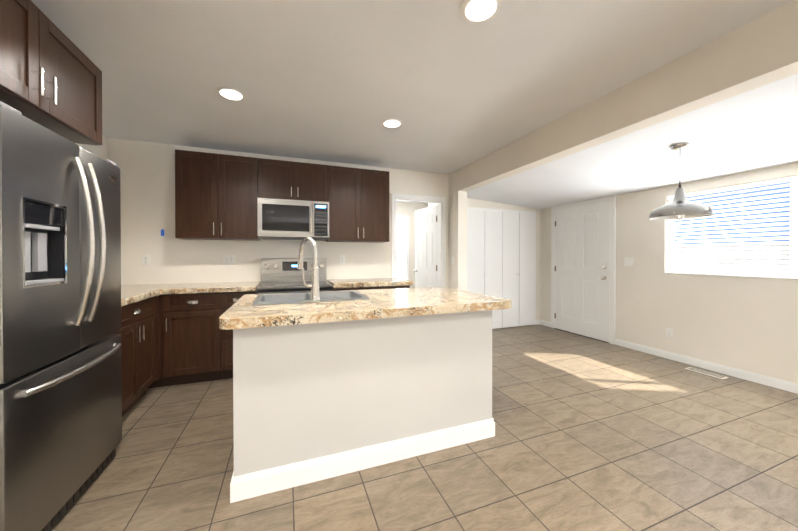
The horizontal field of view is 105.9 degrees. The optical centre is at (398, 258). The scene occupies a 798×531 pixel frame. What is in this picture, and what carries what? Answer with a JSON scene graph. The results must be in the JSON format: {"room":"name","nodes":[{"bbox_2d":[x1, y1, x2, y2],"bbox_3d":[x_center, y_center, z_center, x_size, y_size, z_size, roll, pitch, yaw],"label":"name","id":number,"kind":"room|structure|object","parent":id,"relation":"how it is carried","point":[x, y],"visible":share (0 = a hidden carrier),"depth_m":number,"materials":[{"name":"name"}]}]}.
{"room":"kitchen","nodes":[
{"label":"kitchen","id":0,"kind":"room"},
{"bbox_2d":[75,134,107,159],"bbox_3d":[-1.557,0.011,-0.942,0.120,2.450,8.840,0,0,-20],"label":"wall","id":1,"kind":"structure","parent":0,"point":[100,151],"depth_m":2.97,"materials":[{"name":"paint"}]},
{"bbox_2d":[0,0,101,144],"bbox_3d":[-1.885,-0.871,1.192,0.754,0.435,0.960,0,0,-20],"label":"upper cabinet","id":2,"kind":"object","parent":1,"relation":"attached to","point":[50,75],"visible":1,"depth_m":1.36,"materials":[{"name":"brown wood"}]},
{"bbox_2d":[107,138,466,290],"bbox_3d":[-1.079,-0.021,3.878,4.140,2.450,0.640,0,0,-20],"label":"wall","id":3,"kind":"structure","parent":0,"point":[147,183],"depth_m":3.43,"materials":[{"name":"paint"}]},
{"bbox_2d":[142,255,149,264],"bbox_3d":[-2.699,0.018,3.215,0.070,0.115,0.008,0,0,-20],"label":"electrical outlet","id":4,"kind":"object","parent":3,"relation":"attached to","point":[145,259],"visible":1,"depth_m":3.21,"materials":[{"name":"white plastic"}]},
{"bbox_2d":[175,149,259,240],"bbox_3d":[-1.955,-0.655,3.304,0.760,0.895,0.354,0,0,-20],"label":"upper cabinet","id":5,"kind":"object","parent":3,"relation":"attached to","point":[216,196],"visible":1,"depth_m":3.16,"materials":[{"name":"brown wood"}]},
{"bbox_2d":[223,255,234,264],"bbox_3d":[-1.968,0.016,3.487,0.116,0.115,0.008,0,0,-20],"label":"electrical outlet","id":6,"kind":"object","parent":3,"relation":"attached to","point":[228,259],"visible":1,"depth_m":3.49,"materials":[{"name":"white plastic"}]},
{"bbox_2d":[258,158,327,201],"bbox_3d":[-1.240,-0.883,3.568,0.762,0.442,0.354,0,0,-20],"label":"upper cabinet","id":7,"kind":"object","parent":3,"relation":"attached to","point":[282,179],"visible":0.83,"depth_m":3.43,"materials":[{"name":"brown wood"}]},
{"bbox_2d":[257,198,328,239],"bbox_3d":[-1.227,-0.440,3.535,0.757,0.425,0.430,0,0,-20],"label":"over-the-range microwave","id":8,"kind":"object","parent":7,"relation":"attached to","point":[282,219],"visible":1,"depth_m":3.36,"materials":[{"name":"grey metal"}]},
{"bbox_2d":[340,255,344,263],"bbox_3d":[-0.741,0.013,3.944,0.070,0.115,0.008,0,0,-20],"label":"electrical outlet","id":9,"kind":"object","parent":3,"relation":"attached to","point":[342,259],"visible":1,"depth_m":3.94,"materials":[{"name":"white plastic"}]},
{"bbox_2d":[326,165,388,242],"bbox_3d":[-0.525,-0.659,3.836,0.760,0.895,0.354,0,0,-20],"label":"upper cabinet","id":10,"kind":"object","parent":3,"relation":"attached to","point":[358,199],"visible":0.98,"depth_m":3.69,"materials":[{"name":"brown wood"}]},
{"bbox_2d":[391,193,445,286],"bbox_3d":[0.275,0.149,4.384,0.854,2.102,0.138,0,0,-20],"label":"door frame","id":11,"kind":"structure","parent":3,"relation":"attached to","point":[440,202],"depth_m":4.45,"materials":[{"name":"white wood"}]},
{"bbox_2d":[413,205,436,287],"bbox_3d":[0.420,0.185,4.882,0.158,2.000,0.708,0,0,-20],"label":"interior door","id":12,"kind":"structure","parent":3,"relation":"in","point":[425,270],"depth_m":4.85,"materials":[{"name":"white wood"}]},
{"bbox_2d":[31,0,791,173],"bbox_3d":[0.383,-1.258,-0.228,4.260,0.080,8.840,0,0,-20],"label":"ceiling","id":13,"kind":"structure","parent":0,"point":[443,81],"depth_m":1.93,"materials":[{"name":"paint"}]},
{"bbox_2d":[216,86,245,100],"bbox_3d":[-1.257,-1.228,2.256,0.196,0.010,0.196,0,0,-20],"label":"recessed light","id":14,"kind":"object","parent":13,"relation":"in","point":[230,93],"visible":1,"depth_m":2.24,"materials":[{"name":"white"}]},
{"bbox_2d":[381,118,401,127],"bbox_3d":[-0.065,-1.232,2.753,0.196,0.010,0.196,0,0,-20],"label":"recessed light","id":15,"kind":"object","parent":13,"relation":"in","point":[391,122],"visible":1,"depth_m":2.74,"materials":[{"name":"white plastic"}]},
{"bbox_2d":[460,0,501,22],"bbox_3d":[0.400,-1.223,1.475,0.196,0.010,0.196,0,0,-20],"label":"recessed light","id":16,"kind":"object","parent":13,"relation":"in","point":[476,11],"visible":1,"depth_m":1.48,"materials":[{"name":"white"}]},
{"bbox_2d":[396,201,436,287],"bbox_3d":[0.035,-0.031,5.328,2.240,2.450,1.800,0,0,-20],"label":"wall","id":17,"kind":"structure","parent":0,"point":[403,208],"depth_m":6.24,"materials":[{"name":"paint"}]},
{"bbox_2d":[396,215,408,279],"bbox_3d":[-0.248,-0.121,6.032,0.960,1.500,0.038,0,0,-20],"label":"window","id":18,"kind":"structure","parent":17,"relation":"in","point":[402,246],"depth_m":6.15,"materials":[{"name":"white"}]},
{"bbox_2d":[52,324,797,530],"bbox_3d":[0.975,1.253,1.066,6.260,0.060,10.820,0,0,-20],"label":"floor","id":19,"kind":"structure","parent":0,"point":[593,435],"depth_m":1.77,"materials":[{"name":"tile"}]},
{"bbox_2d":[0,101,121,530],"bbox_3d":[-1.885,0.322,1.358,0.829,1.788,0.835,0,0,-20],"label":"fridge","id":20,"kind":"object","parent":19,"relation":"on","point":[60,340],"visible":1,"depth_m":1.33,"materials":[{"name":"grey metal"}]},
{"bbox_2d":[122,296,157,416],"bbox_3d":[-2.368,0.775,2.304,0.618,0.878,0.799,0,0,-20],"label":"base cabinet","id":21,"kind":"object","parent":19,"relation":"on","point":[141,332],"depth_m":2.41,"materials":[{"name":"brown wood"}]},
{"bbox_2d":[158,295,165,386],"bbox_3d":[-2.579,0.771,2.919,0.651,0.878,0.656,0,0,-20],"label":"base cabinet","id":22,"kind":"object","parent":19,"relation":"on","point":[161,380],"depth_m":2.79,"materials":[{"name":"brown wood"}]},
{"bbox_2d":[163,292,221,385],"bbox_3d":[-2.058,0.770,3.123,0.463,0.878,0.634,0,0,-20],"label":"base cabinet","id":23,"kind":"object","parent":19,"relation":"on","point":[191,342],"depth_m":2.87,"materials":[{"name":"brown wood"}]},
{"bbox_2d":[221,290,256,378],"bbox_3d":[-1.696,0.769,3.263,0.310,0.878,0.624,0,0,-20],"label":"base cabinet","id":24,"kind":"object","parent":19,"relation":"on","point":[229,300],"visible":0.33,"depth_m":2.97,"materials":[{"name":"brown wood"}]},
{"bbox_2d":[256,258,332,293],"bbox_3d":[-1.171,0.604,3.411,0.755,1.205,0.715,0,0,-20],"label":"range","id":25,"kind":"object","parent":19,"relation":"on","point":[281,275],"visible":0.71,"depth_m":3.59,"materials":[{"name":"grey metal"}]},
{"bbox_2d":[230,310,494,502],"bbox_3d":[-0.257,0.776,2.218,1.598,0.878,0.943,0,0,-20],"label":"kitchen island","id":26,"kind":"object","parent":19,"relation":"on","point":[303,392],"depth_m":1.72,"materials":[{"name":"paint"}]},
{"bbox_2d":[219,287,510,329],"bbox_3d":[-0.212,0.310,2.197,1.760,0.050,1.010,0,0,-20],"label":"island countertop","id":27,"kind":"structure","parent":26,"relation":"on","point":[242,312],"depth_m":1.80,"materials":[{"name":"stone"}]},
{"bbox_2d":[297,237,320,300],"bbox_3d":[-0.623,0.066,2.075,0.146,0.427,0.256,0,0,-20],"label":"faucet","id":28,"kind":"object","parent":27,"relation":"on","point":[315,290],"visible":1,"depth_m":1.99,"materials":[{"name":"silver metal"}]},
{"bbox_2d":[252,291,369,304],"bbox_3d":[-0.636,0.377,2.205,0.750,0.194,0.530,0,0,-20],"label":"sink","id":29,"kind":"object","parent":27,"relation":"in","point":[269,299],"visible":0.4,"depth_m":2.34,"materials":[{"name":"metal"}]},
{"bbox_2d":[333,286,409,290],"bbox_3d":[-0.389,0.765,3.745,0.912,0.878,0.634,0,0,-20],"label":"base cabinet","id":30,"kind":"object","parent":19,"relation":"on","point":[364,288],"depth_m":3.46,"materials":[{"name":"brown wood"}]},
{"bbox_2d":[327,278,412,287],"bbox_3d":[-0.381,0.299,3.744,0.938,0.050,0.638,0,0,-20],"label":"countertop","id":31,"kind":"structure","parent":30,"relation":"on","point":[354,283],"depth_m":3.54,"materials":[{"name":"stone"}]},
{"bbox_2d":[685,367,728,378],"bbox_3d":[3.227,1.205,3.169,0.110,0.006,0.310,0,0,-20],"label":"floor vent","id":32,"kind":"object","parent":19,"relation":"in","point":[706,373],"visible":1,"depth_m":3.14,"materials":[{"name":"beige metal"}]},
{"bbox_3d":[-2.199,0.778,1.851,0.618,0.878,0.289,0,0,-20],"label":"base cabinet","id":33,"kind":"object","parent":19,"relation":"on","visible":0},
{"bbox_2d":[121,281,260,306],"bbox_3d":[-2.046,0.307,2.608,1.436,0.050,1.606,0,0,-20],"label":"countertop","id":34,"kind":"structure","parent":33,"relation":"on","point":[130,294],"depth_m":2.89,"materials":[{"name":"stone"}]},
{"bbox_2d":[467,198,539,328],"bbox_3d":[1.708,0.045,5.194,2.000,2.300,0.120,0,0,-20],"label":"wall","id":35,"kind":"structure","parent":0,"point":[471,202],"depth_m":5.41,"materials":[{"name":"paint"}]},
{"bbox_2d":[467,207,535,324],"bbox_3d":[1.750,0.180,5.138,1.480,2.030,0.012,0,0,-20],"label":"trim","id":36,"kind":"structure","parent":35,"relation":"attached to","point":[535,246],"depth_m":5.38,"materials":[{"name":"white wood"}]},
{"bbox_2d":[467,208,535,328],"bbox_3d":[1.759,0.184,5.115,1.440,1.998,0.055,0,0,-20],"label":"bifold closet door","id":37,"kind":"structure","parent":35,"relation":"in","point":[500,253],"depth_m":5.13,"materials":[{"name":"white wood"}]},
{"bbox_2d":[458,0,797,191],"bbox_3d":[2.356,-1.073,0.364,0.150,0.300,8.330,0,0,-20],"label":"header beam","id":38,"kind":"structure","parent":0,"point":[758,52],"depth_m":1.92,"materials":[{"name":"paint"}]},
{"bbox_2d":[467,74,797,209],"bbox_3d":[3.273,-0.951,0.984,2.000,0.221,9.090,0,0,-20],"label":"ceiling","id":39,"kind":"structure","parent":0,"point":[754,129],"depth_m":2.72,"materials":[{"name":"paint"}]},
{"bbox_2d":[649,143,713,219],"bbox_3d":[2.357,-0.630,2.528,0.398,0.625,0.398,0,0,-20],"label":"pendant light","id":40,"kind":"object","parent":39,"relation":"hanging from","point":[680,206],"visible":1,"depth_m":2.48,"materials":[{"name":"silver metal"}]},
{"bbox_2d":[540,162,797,383],"bbox_3d":[4.175,0.071,1.262,0.120,2.300,8.970,0,0,-20],"label":"wall","id":41,"kind":"structure","parent":0,"point":[749,324],"depth_m":3.40,"materials":[{"name":"paint"}]},
{"bbox_2d":[554,202,608,341],"bbox_3d":[2.788,0.192,4.685,0.082,1.988,0.931,0,0,-20],"label":"entry door","id":42,"kind":"structure","parent":41,"relation":"in","point":[581,270],"depth_m":4.63,"materials":[{"name":"white wood"}]},
{"bbox_2d":[551,195,615,344],"bbox_3d":[2.817,0.160,4.687,0.030,2.077,1.069,0,0,-20],"label":"door frame","id":43,"kind":"structure","parent":41,"relation":"attached to","point":[611,200],"depth_m":4.25,"materials":[{"name":"white wood"}]},
{"bbox_2d":[624,258,633,265],"bbox_3d":[3.071,0.048,4.026,0.016,0.115,0.116,0,0,-20],"label":"light switch","id":44,"kind":"object","parent":41,"relation":"attached to","point":[628,261],"visible":1,"depth_m":4.03,"materials":[{"name":"white plastic"}]},
{"bbox_2d":[540,320,797,393],"bbox_3d":[4.089,1.179,1.302,0.013,0.085,8.850,0,0,-20],"label":"baseboard","id":45,"kind":"structure","parent":41,"relation":"attached to","point":[762,379],"depth_m":3.23,"materials":[{"name":"white wood"}]},
{"bbox_2d":[666,328,672,338],"bbox_3d":[3.235,0.895,3.602,0.008,0.115,0.070,0,0,-20],"label":"outlet","id":46,"kind":"object","parent":41,"relation":"attached to","point":[669,332],"visible":1,"depth_m":3.60,"materials":[{"name":"white plastic"}]},
{"bbox_2d":[667,181,797,278],"bbox_3d":[3.613,-0.279,2.756,0.119,0.936,1.942,0,0,-20],"label":"window","id":47,"kind":"structure","parent":41,"relation":"in","point":[794,186],"depth_m":2.79,"materials":[{"name":"white plastic"}]},
{"bbox_2d":[666,176,797,278],"bbox_3d":[3.589,-0.281,2.747,0.059,0.928,1.922,0,0,-20],"label":"window blind","id":48,"kind":"object","parent":47,"relation":"attached to","point":[743,187],"visible":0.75,"depth_m":3.06,"materials":[{"name":"white plastic"}]},
{"label":"outside","id":49,"kind":"structure","parent":0,"visible":0},
{"bbox_2d":[674,182,789,274],"bbox_3d":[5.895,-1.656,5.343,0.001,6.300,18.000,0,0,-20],"label":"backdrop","id":50,"kind":"structure","parent":49,"point":[737,229],"depth_m":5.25,"materials":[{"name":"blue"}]}
]}

